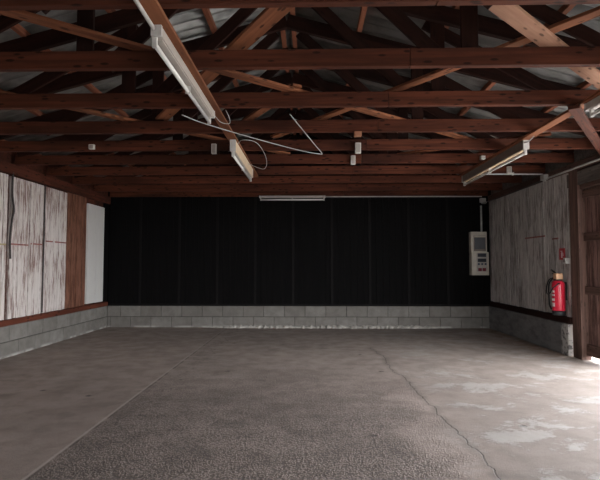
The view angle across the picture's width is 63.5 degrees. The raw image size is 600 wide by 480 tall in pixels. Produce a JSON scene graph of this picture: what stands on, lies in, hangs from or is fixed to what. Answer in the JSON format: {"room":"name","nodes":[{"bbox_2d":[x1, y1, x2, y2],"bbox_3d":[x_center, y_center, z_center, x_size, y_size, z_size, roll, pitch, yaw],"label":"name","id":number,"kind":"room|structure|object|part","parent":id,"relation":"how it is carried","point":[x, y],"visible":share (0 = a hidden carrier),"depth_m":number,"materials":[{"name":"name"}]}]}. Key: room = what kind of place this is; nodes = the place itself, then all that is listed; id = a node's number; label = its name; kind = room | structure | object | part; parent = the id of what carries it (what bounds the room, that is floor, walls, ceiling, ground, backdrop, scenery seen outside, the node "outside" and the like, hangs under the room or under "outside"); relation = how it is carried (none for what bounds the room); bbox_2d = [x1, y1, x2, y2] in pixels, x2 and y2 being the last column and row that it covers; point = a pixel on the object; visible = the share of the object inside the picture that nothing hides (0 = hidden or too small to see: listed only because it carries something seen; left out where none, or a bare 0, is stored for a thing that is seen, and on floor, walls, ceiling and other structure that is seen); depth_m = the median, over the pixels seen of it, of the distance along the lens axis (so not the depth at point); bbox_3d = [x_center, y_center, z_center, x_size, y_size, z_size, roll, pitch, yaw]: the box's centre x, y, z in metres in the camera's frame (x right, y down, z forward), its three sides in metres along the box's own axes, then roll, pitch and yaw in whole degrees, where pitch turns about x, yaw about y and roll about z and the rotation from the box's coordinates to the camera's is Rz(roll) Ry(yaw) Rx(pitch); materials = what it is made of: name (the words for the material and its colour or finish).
{"room":"empty garage","nodes":[
{"label":"empty garage","id":0,"kind":"room"},
{"bbox_2d":[0,152,110,326],"bbox_3d":[-3.837,-0.180,4.230,0.155,2.346,10.270,0,-3,1],"label":"wall","id":1,"kind":"structure","parent":0,"point":[76,216],"depth_m":7.19,"materials":[{"name":"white wood"}]},
{"bbox_3d":[-3.787,0.054,5.509,0.051,1.860,1.364,0,-3,1],"label":"white plank panel","id":2,"kind":"part","parent":1,"relation":"part of","materials":[{"name":"paint"}]},
{"bbox_2d":[9,172,14,258],"bbox_3d":[-3.723,-0.317,6.277,0.034,1.121,0.076,-1,-3,13],"label":"cable","id":3,"kind":"object","parent":1,"relation":"attached to","point":[12,182],"visible":1,"depth_m":6.28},
{"bbox_3d":[-3.763,0.115,6.652,0.051,1.854,0.754,0,-3,1],"label":"white plank panel","id":4,"kind":"part","parent":1,"relation":"part of","materials":[{"name":"paint"}]},
{"bbox_2d":[41,185,45,311],"bbox_3d":[-3.722,0.083,7.052,0.026,1.920,0.020,0,-3,1],"label":"cable","id":5,"kind":"object","parent":1,"relation":"attached to","point":[45,185],"visible":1,"depth_m":7.04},
{"bbox_2d":[0,306,106,359],"bbox_3d":[-3.843,1.193,4.149,0.143,0.404,10.250,0,-3,1],"label":"baseboard","id":6,"kind":"structure","parent":1,"relation":"attached to","point":[15,339],"depth_m":7.13,"materials":[{"name":"concrete"}]},
{"bbox_3d":[-3.748,0.155,7.396,0.051,1.848,0.644,0,-3,1],"label":"white plank panel","id":7,"kind":"part","parent":1,"relation":"part of","materials":[{"name":"paint"}]},
{"bbox_3d":[-3.809,-1.022,4.258,0.100,0.140,10.240,0,-3,1],"label":"wall plate","id":8,"kind":"part","parent":1,"relation":"part of","materials":[{"name":"brown wood"}]},
{"bbox_3d":[-3.740,0.175,8.080,0.035,1.878,0.678,0,-3,1],"label":"brown plank panel","id":9,"kind":"part","parent":1,"relation":"part of","materials":[{"name":"brown wood"}]},
{"bbox_2d":[15,73,573,165],"bbox_3d":[-0.103,-1.583,6.335,7.237,1.196,0.104,0,-3,1],"label":"roof truss","id":10,"kind":"object","parent":1,"relation":"on","point":[562,155],"visible":0.58,"depth_m":6.28,"materials":[{"name":"brown wood"}]},
{"bbox_3d":[-1.401,-1.397,6.364,0.115,0.776,0.026,0,-3,1],"label":"web post","id":11,"kind":"part","parent":10,"relation":"part of","materials":[{"name":"brown wood"}]},
{"bbox_2d":[351,155,355,164],"bbox_3d":[0.680,-1.024,6.215,0.060,0.115,0.045,0,-3,1],"label":"junction box","id":12,"kind":"object","parent":10,"relation":"attached to","point":[353,162],"visible":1,"depth_m":6.20,"materials":[{"name":"white plastic"}]},
{"bbox_3d":[1.199,-1.400,6.311,0.115,0.776,0.026,0,-3,1],"label":"web post","id":13,"kind":"part","parent":10,"relation":"part of","materials":[{"name":"brown wood"}]},
{"bbox_2d":[46,108,544,175],"bbox_3d":[-0.087,-1.544,7.094,7.237,1.196,0.104,0,-3,1],"label":"roof truss","id":14,"kind":"object","parent":1,"relation":"on","point":[445,168],"visible":0.51,"depth_m":7.04,"materials":[{"name":"brown wood"}]},
{"bbox_3d":[-1.385,-1.358,7.123,0.115,0.776,0.026,0,-3,1],"label":"web post","id":15,"kind":"part","parent":14,"relation":"part of","materials":[{"name":"brown wood"}]},
{"bbox_3d":[1.214,-1.361,7.070,0.115,0.776,0.026,0,-3,1],"label":"web post","id":16,"kind":"part","parent":14,"relation":"part of","materials":[{"name":"brown wood"}]},
{"bbox_2d":[481,172,542,174],"bbox_3d":[2.892,-0.945,6.930,1.140,0.040,0.036,0,-3,1],"label":"conduit","id":17,"kind":"object","parent":14,"relation":"attached to","point":[512,173],"visible":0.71,"depth_m":6.91,"materials":[{"name":"grey plastic"}]},
{"bbox_2d":[506,166,511,172],"bbox_3d":[2.987,-1.000,6.927,0.062,0.100,0.045,0,-3,1],"label":"junction box","id":18,"kind":"object","parent":17,"relation":"on","point":[508,168],"visible":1,"depth_m":6.91,"materials":[{"name":"white plastic"}]},
{"bbox_2d":[72,110,521,184],"bbox_3d":[-0.071,-1.504,7.863,7.237,1.196,0.104,0,-3,1],"label":"roof truss","id":19,"kind":"object","parent":1,"relation":"on","point":[300,115],"visible":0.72,"depth_m":7.80,"materials":[{"name":"brown wood"}]},
{"bbox_2d":[94,133,502,191],"bbox_3d":[-0.055,-1.462,8.642,7.237,1.199,0.104,0,-3,1],"label":"roof truss","id":20,"kind":"object","parent":1,"relation":"on","point":[356,186],"visible":0.57,"depth_m":8.57,"materials":[{"name":"brown wood"}]},
{"bbox_2d":[0,5,598,109],"bbox_3d":[-0.149,-1.698,4.084,7.237,1.197,0.104,0,-3,1],"label":"roof truss","id":21,"kind":"object","parent":1,"relation":"on","point":[545,93],"visible":0.78,"depth_m":4.03,"materials":[{"name":"brown wood"}]},
{"bbox_3d":[-1.447,-1.513,4.113,0.115,0.776,0.026,0,-3,1],"label":"web post","id":22,"kind":"part","parent":21,"relation":"part of","materials":[{"name":"brown wood"}]},
{"bbox_2d":[242,83,301,119],"bbox_3d":[-0.347,-1.235,4.578,0.086,0.024,1.379,2,-3,-28],"label":"board","id":23,"kind":"object","parent":21,"relation":"on","point":[259,111],"visible":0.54,"depth_m":4.64,"materials":[{"name":"brown wood"}]},
{"bbox_3d":[1.152,-1.516,4.059,0.115,0.776,0.026,0,-3,1],"label":"web post","id":24,"kind":"part","parent":21,"relation":"part of","materials":[{"name":"brown wood"}]},
{"bbox_2d":[489,5,599,89],"bbox_3d":[1.904,-1.270,3.406,3.056,0.024,0.121,3,-4,-42],"label":"board","id":25,"kind":"object","parent":21,"relation":"on","point":[515,16],"visible":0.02,"depth_m":2.98,"materials":[{"name":"brown wood"}]},
{"bbox_2d":[568,104,599,154],"bbox_3d":[2.826,-1.026,4.702,0.086,0.030,2.044,-2,-4,38],"label":"brace","id":26,"kind":"object","parent":21,"relation":"attached to","point":[576,111],"visible":1,"depth_m":4.34,"materials":[{"name":"brown wood"}]},
{"bbox_2d":[0,5,599,72],"bbox_3d":[-0.166,-1.739,3.290,7.237,1.197,0.104,0,-3,1],"label":"roof truss","id":27,"kind":"object","parent":1,"relation":"on","point":[428,55],"visible":0.97,"depth_m":3.22,"materials":[{"name":"brown wood"}]},
{"bbox_3d":[-1.464,-1.554,3.319,0.115,0.776,0.026,0,-3,1],"label":"web post","id":28,"kind":"part","parent":27,"relation":"part of","materials":[{"name":"brown wood"}]},
{"bbox_2d":[139,0,258,176],"bbox_3d":[-0.712,-1.082,4.202,0.092,0.023,5.850,0,-3,1],"label":"batten","id":29,"kind":"object","parent":27,"relation":"attached to","point":[153,9],"visible":0.59,"depth_m":3.02,"materials":[{"name":"brown wood"}]},
{"bbox_2d":[133,0,154,29],"bbox_3d":[-0.797,-1.171,1.937,0.022,0.030,1.315,0,-3,1],"label":"conduit","id":30,"kind":"object","parent":29,"relation":"attached to","point":[137,2],"visible":1,"depth_m":2.44,"materials":[{"name":"grey plastic"}]},
{"bbox_2d":[151,25,214,123],"bbox_3d":[-0.756,-1.058,3.325,0.060,0.114,1.470,0,-3,1],"label":"tube light","id":31,"kind":"object","parent":29,"relation":"attached to","point":[160,40],"visible":0.91,"depth_m":3.05,"materials":[{"name":"metal"}]},
{"bbox_3d":[-0.755,-1.057,3.325,0.036,0.008,1.360,0,-3,1],"label":"plate","id":32,"kind":"part","parent":31,"relation":"part of","materials":[{"name":"metal"}]},
{"bbox_2d":[230,139,252,181],"bbox_3d":[-0.673,-0.904,5.729,0.061,0.174,1.530,0,-3,1],"label":"tube light","id":33,"kind":"object","parent":29,"relation":"attached to","point":[238,155],"visible":1,"depth_m":5.43,"materials":[{"name":"white metal"}]},
{"bbox_3d":[-0.673,-0.873,5.728,0.039,0.008,1.420,0,-3,1],"label":"plate","id":34,"kind":"part","parent":33,"relation":"part of","materials":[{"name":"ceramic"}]},
{"bbox_2d":[238,140,266,168],"bbox_3d":[-0.512,-0.936,5.372,0.232,0.131,0.902,0,-3,4],"label":"cable","id":35,"kind":"object","parent":33,"relation":"attached to","point":[240,140],"visible":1,"depth_m":5.46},
{"bbox_3d":[1.136,-1.557,3.266,0.115,0.776,0.026,0,-3,1],"label":"web post","id":36,"kind":"part","parent":27,"relation":"part of","materials":[{"name":"brown wood"}]},
{"bbox_2d":[0,14,599,135],"bbox_3d":[-0.133,-1.658,4.868,7.237,1.196,0.104,0,-3,1],"label":"roof truss","id":37,"kind":"object","parent":1,"relation":"on","point":[509,121],"visible":0.66,"depth_m":4.82,"materials":[{"name":"brown wood"}]},
{"bbox_2d":[0,90,289,153],"bbox_3d":[-1.345,-1.179,5.176,3.295,0.024,0.086,3,-4,-43],"label":"board","id":38,"kind":"object","parent":37,"relation":"on","point":[88,111],"visible":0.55,"depth_m":4.73,"materials":[{"name":"brown wood"}]},
{"bbox_2d":[155,7,293,120],"bbox_3d":[-0.753,-1.274,3.827,0.120,0.024,3.335,2,-3,-31],"label":"board","id":39,"kind":"object","parent":38,"relation":"on","point":[268,17],"visible":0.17,"depth_m":3.08,"materials":[{"name":"brown wood"}]},
{"bbox_3d":[-1.431,-1.473,4.897,0.115,0.776,0.026,0,-3,1],"label":"web post","id":40,"kind":"part","parent":37,"relation":"part of","materials":[{"name":"brown wood"}]},
{"bbox_2d":[182,114,321,154],"bbox_3d":[-0.158,-1.042,4.668,0.726,0.052,1.860,-2,-4,40],"label":"cable","id":41,"kind":"object","parent":37,"relation":"hanging from","point":[182,114],"visible":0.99,"depth_m":4.78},
{"bbox_2d":[354,131,361,136],"bbox_3d":[0.569,-1.042,4.779,0.072,0.044,0.060,0,-3,1],"label":"wood block","id":42,"kind":"object","parent":37,"relation":"attached to","point":[356,133],"visible":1,"depth_m":4.75,"materials":[{"name":"brown wood"}]},
{"bbox_3d":[1.168,-1.476,4.843,0.115,0.776,0.026,0,-3,1],"label":"web post","id":43,"kind":"part","parent":37,"relation":"part of","materials":[{"name":"brown wood"}]},
{"bbox_2d":[459,90,599,176],"bbox_3d":[2.300,-1.085,4.140,0.092,0.023,5.850,0,-3,1],"label":"batten","id":44,"kind":"object","parent":37,"relation":"attached to","point":[566,114],"visible":0.52,"depth_m":4.61,"materials":[{"name":"brown wood"}]},
{"bbox_2d":[462,140,528,185],"bbox_3d":[2.348,-0.903,5.997,0.061,0.149,2.030,0,-3,1],"label":"tube light","id":45,"kind":"object","parent":44,"relation":"attached to","point":[521,147],"visible":0.99,"depth_m":5.68,"materials":[{"name":"metal"}]},
{"bbox_3d":[2.348,-0.885,5.996,0.039,0.008,1.920,0,-3,1],"label":"plate","id":46,"kind":"part","parent":45,"relation":"part of","materials":[{"name":"white metal"}]},
{"bbox_2d":[584,95,599,116],"bbox_3d":[2.289,-1.066,3.168,0.068,0.114,1.420,0,-3,1],"label":"tube light","id":47,"kind":"object","parent":44,"relation":"attached to","point":[590,106],"visible":1,"depth_m":3.78,"materials":[{"name":"metal"}]},
{"bbox_3d":[2.289,-1.065,3.167,0.046,0.008,1.310,0,-3,1],"label":"plate","id":48,"kind":"part","parent":47,"relation":"part of","materials":[{"name":"metal"}]},
{"bbox_2d":[0,47,599,152],"bbox_3d":[-0.118,-1.620,5.606,7.237,1.196,0.104,0,-3,1],"label":"roof truss","id":49,"kind":"object","parent":1,"relation":"on","point":[484,141],"visible":0.47,"depth_m":5.55,"materials":[{"name":"brown wood"}]},
{"bbox_2d":[89,144,94,149],"bbox_3d":[-2.381,-1.065,5.549,0.062,0.055,0.045,0,-3,1],"label":"junction box","id":50,"kind":"object","parent":49,"relation":"attached to","point":[91,146],"visible":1,"depth_m":5.53,"materials":[{"name":"white plastic"}]},
{"bbox_3d":[-1.416,-1.435,5.636,0.115,0.776,0.026,0,-3,1],"label":"web post","id":51,"kind":"part","parent":49,"relation":"part of","materials":[{"name":"brown wood"}]},
{"bbox_2d":[211,144,216,153],"bbox_3d":[-0.979,-1.036,5.519,0.056,0.115,0.045,0,-3,1],"label":"junction box","id":52,"kind":"object","parent":49,"relation":"attached to","point":[213,146],"visible":1,"depth_m":5.50,"materials":[{"name":"white plastic"}]},
{"bbox_2d":[355,143,360,153],"bbox_3d":[0.656,-1.039,5.485,0.066,0.120,0.045,0,-3,1],"label":"junction box","id":53,"kind":"object","parent":49,"relation":"attached to","point":[357,145],"visible":1,"depth_m":5.46,"materials":[{"name":"white plastic"}]},
{"bbox_3d":[0.655,-1.040,5.465,0.046,0.100,0.006,0,-3,1],"label":"lid","id":54,"kind":"part","parent":53,"relation":"part of","materials":[{"name":"plastic"}]},
{"bbox_3d":[1.183,-1.438,5.582,0.115,0.776,0.026,0,-3,1],"label":"web post","id":55,"kind":"part","parent":49,"relation":"part of","materials":[{"name":"brown wood"}]},
{"bbox_2d":[0,0,599,14],"bbox_3d":[-0.182,-1.780,2.511,7.237,1.196,0.104,0,-3,1],"label":"roof truss","id":56,"kind":"object","parent":1,"relation":"on","point":[45,6],"visible":1,"depth_m":2.44,"materials":[{"name":"brown wood"}]},
{"bbox_2d":[0,10,474,138],"bbox_3d":[0.201,-1.228,4.221,5.771,0.024,0.090,2,-4,-38],"label":"board","id":57,"kind":"object","parent":56,"relation":"on","point":[22,15],"visible":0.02,"depth_m":3.16,"materials":[{"name":"brown wood"}]},
{"bbox_2d":[270,6,599,137],"bbox_3d":[0.880,-1.266,3.968,0.086,0.024,4.000,2,-4,-36],"label":"board","id":58,"kind":"object","parent":57,"relation":"on","point":[593,13],"visible":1,"depth_m":3.26,"materials":[{"name":"brown wood"}]},
{"bbox_2d":[397,132,550,153],"bbox_3d":[1.899,-1.159,6.050,2.205,0.024,0.080,-2,-4,34],"label":"board","id":59,"kind":"object","parent":57,"relation":"on","point":[546,133],"visible":0.4,"depth_m":6.18,"materials":[{"name":"brown wood"}]},
{"bbox_2d":[106,133,490,305],"bbox_3d":[-0.038,-0.432,9.345,7.500,3.376,0.165,0,-3,1],"label":"wall","id":60,"kind":"structure","parent":0,"point":[163,251],"depth_m":9.25,"materials":[{"name":"black paint"}]},
{"bbox_3d":[-3.365,0.136,9.337,0.602,2.190,0.028,0,-3,1],"label":"black panel","id":61,"kind":"part","parent":60,"relation":"part of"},
{"bbox_3d":[-2.688,0.135,9.323,0.746,2.190,0.027,0,-3,1],"label":"black panel","id":62,"kind":"part","parent":60,"relation":"part of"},
{"bbox_3d":[-1.948,0.134,9.308,0.726,2.190,0.028,0,-3,1],"label":"black panel","id":63,"kind":"part","parent":60,"relation":"part of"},
{"bbox_3d":[-1.220,0.133,9.293,0.722,2.190,0.028,0,-3,1],"label":"black panel","id":64,"kind":"part","parent":60,"relation":"part of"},
{"bbox_3d":[-0.495,0.133,9.278,0.721,2.190,0.028,0,-3,1],"label":"black panel","id":65,"kind":"part","parent":60,"relation":"part of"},
{"bbox_2d":[259,195,324,200],"bbox_3d":[-0.145,-0.791,9.188,1.253,0.093,0.076,0,-3,1],"label":"tube light","id":66,"kind":"object","parent":60,"relation":"attached to","point":[260,197],"visible":1,"depth_m":9.16,"materials":[{"name":"metal"}]},
{"bbox_3d":[-0.145,-0.800,9.188,1.143,0.008,0.054,0,-3,1],"label":"plate","id":67,"kind":"part","parent":66,"relation":"part of","materials":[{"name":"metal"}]},
{"bbox_2d":[107,306,488,328],"bbox_3d":[-0.040,1.454,9.170,7.260,0.409,0.320,0,-3,1],"label":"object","id":68,"kind":"structure","parent":60,"relation":"attached to","point":[338,317],"depth_m":9.15,"materials":[{"name":"concrete"}]},
{"bbox_2d":[110,135,487,196],"bbox_3d":[-0.041,-1.428,9.341,7.237,1.196,0.104,0,-3,1],"label":"roof truss","id":69,"kind":"object","parent":60,"relation":"on","point":[294,137],"visible":0.41,"depth_m":9.27,"materials":[{"name":"brown wood"}]},
{"bbox_3d":[0.238,0.132,9.263,0.737,2.190,0.028,0,-3,1],"label":"black panel","id":70,"kind":"part","parent":60,"relation":"part of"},
{"bbox_3d":[0.969,0.131,9.248,0.716,2.190,0.027,0,-3,1],"label":"black panel","id":71,"kind":"part","parent":60,"relation":"part of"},
{"bbox_3d":[1.696,0.130,9.233,0.732,2.190,0.028,0,-3,1],"label":"black panel","id":72,"kind":"part","parent":60,"relation":"part of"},
{"bbox_2d":[326,196,481,196],"bbox_3d":[1.964,-0.823,9.206,2.950,0.024,0.020,0,-3,1],"label":"conduit","id":73,"kind":"object","parent":60,"relation":"attached to","point":[326,196],"visible":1,"depth_m":9.20,"materials":[{"name":"grey plastic"}]},
{"bbox_3d":[2.432,0.130,9.218,0.732,2.190,0.028,0,-3,1],"label":"black panel","id":74,"kind":"part","parent":60,"relation":"part of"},
{"bbox_3d":[3.195,0.129,9.202,0.786,2.190,0.027,0,-3,1],"label":"black panel","id":75,"kind":"part","parent":60,"relation":"part of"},
{"bbox_2d":[469,232,488,274],"bbox_3d":[3.353,0.253,9.084,0.320,0.810,0.168,0,-3,1],"label":"control panel","id":76,"kind":"object","parent":60,"relation":"attached to","point":[478,254],"visible":1,"depth_m":9.03,"materials":[{"name":"beige plastic"}]},
{"bbox_3d":[3.352,0.063,9.037,0.190,0.215,0.011,0,-3,1],"label":"pane","id":77,"kind":"part","parent":76,"relation":"part of","materials":[{"name":"grey glass"}]},
{"bbox_2d":[480,206,481,231],"bbox_3d":[3.426,-0.399,9.169,0.031,0.499,0.031,-1,-3,24],"label":"conduit","id":78,"kind":"object","parent":76,"relation":"attached to","point":[480,206],"visible":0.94,"depth_m":9.16,"materials":[{"name":"grey plastic"}]},
{"bbox_3d":[3.379,0.412,9.008,0.195,0.345,0.010,0,-3,1],"label":"plate","id":79,"kind":"part","parent":76,"relation":"part of","materials":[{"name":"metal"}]},
{"bbox_2d":[479,198,486,203],"bbox_3d":[3.462,-0.731,9.144,0.126,0.119,0.145,0,-3,1],"label":"junction box","id":80,"kind":"object","parent":60,"relation":"attached to","point":[482,200],"visible":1,"depth_m":9.14,"materials":[{"name":"grey plastic"}]},
{"bbox_2d":[0,327,599,479],"bbox_3d":[-0.183,1.455,4.145,7.580,0.120,10.420,0,-3,1],"label":"floor","id":81,"kind":"structure","parent":0,"point":[108,403],"depth_m":4.02,"materials":[{"name":"concrete"}]},
{"bbox_2d":[0,4,599,184],"bbox_3d":[0.481,-1.655,4.215,9.412,1.544,10.875,0,-3,1],"label":"ceiling","id":82,"kind":"structure","parent":0,"point":[191,24],"depth_m":4.93,"materials":[{"name":"grey metal"}]},
{"bbox_2d":[488,149,599,359],"bbox_3d":[3.529,0.014,4.068,0.150,2.750,10.270,0,-3,1],"label":"wall","id":83,"kind":"structure","parent":0,"point":[528,227],"depth_m":7.04,"materials":[{"name":"grey wood"}]},
{"bbox_2d":[488,181,540,201],"bbox_3d":[3.510,-0.790,8.031,0.018,0.043,2.140,0,-3,1],"label":"conduit","id":84,"kind":"object","parent":83,"relation":"attached to","point":[538,181],"visible":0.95,"depth_m":7.86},
{"bbox_3d":[3.588,0.130,7.761,0.064,1.900,2.810,0,-3,1],"label":"grey plank panel","id":85,"kind":"part","parent":83,"relation":"part of","materials":[{"name":"grey wood"}]},
{"bbox_2d":[489,306,573,355],"bbox_3d":[3.580,1.372,7.683,0.140,0.410,2.790,0,-3,1],"label":"baseboard","id":86,"kind":"structure","parent":83,"relation":"attached to","point":[553,335],"depth_m":7.24,"materials":[{"name":"grey concrete"}]},
{"bbox_2d":[540,174,547,181],"bbox_3d":[3.478,-0.880,6.904,0.072,0.092,0.100,0,-3,1],"label":"junction box","id":87,"kind":"object","parent":83,"relation":"attached to","point":[543,177],"visible":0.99,"depth_m":6.86,"materials":[{"name":"grey plastic"}]},
{"bbox_3d":[3.514,-1.050,4.108,0.100,0.100,10.240,0,-3,1],"label":"wall plate","id":88,"kind":"part","parent":83,"relation":"part of","materials":[{"name":"brown wood"}]},
{"bbox_2d":[546,269,567,315],"bbox_3d":[3.429,0.695,6.502,0.209,0.611,0.300,0,-3,1],"label":"fire extinguisher","id":89,"kind":"object","parent":83,"relation":"attached to","point":[559,288],"visible":1,"depth_m":6.40,"materials":[{"name":"red metal"}]},
{"bbox_2d":[559,248,564,259],"bbox_3d":[3.524,0.188,6.523,0.018,0.155,0.140,0,-3,1],"label":"fire sign","id":90,"kind":"object","parent":83,"relation":"attached to","point":[561,250],"visible":0.87,"depth_m":6.53,"materials":[{"name":"red plastic"}]},
{"bbox_2d":[563,258,569,263],"bbox_3d":[3.504,0.274,6.386,0.060,0.080,0.075,0,-3,1],"label":"light switch","id":91,"kind":"object","parent":83,"relation":"attached to","point":[565,260],"visible":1,"depth_m":6.35,"materials":[{"name":"grey plastic"}]},
{"bbox_2d":[546,158,599,178],"bbox_3d":[3.430,-1.010,4.168,0.026,0.031,5.360,0,-3,1],"label":"conduit","id":92,"kind":"object","parent":83,"relation":"attached to","point":[598,159],"visible":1,"depth_m":6.11,"materials":[{"name":"grey plastic"}]},
{"bbox_3d":[3.568,0.304,6.185,0.120,2.390,0.200,0,-3,1],"label":"door post","id":93,"kind":"part","parent":83,"relation":"part of","materials":[{"name":"brown wood"}]},
{"bbox_3d":[3.520,-0.798,3.649,0.090,0.060,4.950,0,-3,1],"label":"header trim","id":94,"kind":"part","parent":83,"relation":"part of","materials":[{"name":"brown wood"}]},
{"bbox_2d":[582,185,599,358],"bbox_3d":[3.594,0.362,5.957,0.060,2.150,0.682,0,-3,1],"label":"door","id":95,"kind":"structure","parent":83,"relation":"in","point":[591,195],"depth_m":5.93,"materials":[{"name":"brown wood"}]},
{"bbox_3d":[3.581,-0.582,6.005,0.030,0.090,0.680,0,-3,1],"label":"rail","id":96,"kind":"part","parent":95,"relation":"part of","materials":[{"name":"brown wood"}]},
{"bbox_3d":[3.581,-0.042,5.978,0.030,0.100,0.680,0,-3,1],"label":"rail","id":97,"kind":"part","parent":95,"relation":"part of","materials":[{"name":"brown wood"}]},
{"bbox_3d":[3.581,0.622,5.943,0.030,0.100,0.680,0,-3,1],"label":"rail","id":98,"kind":"part","parent":95,"relation":"part of","materials":[{"name":"brown wood"}]},
{"bbox_3d":[3.581,1.356,5.906,0.030,0.140,0.680,0,-3,1],"label":"rail","id":99,"kind":"part","parent":95,"relation":"part of","materials":[{"name":"brown wood"}]}
]}

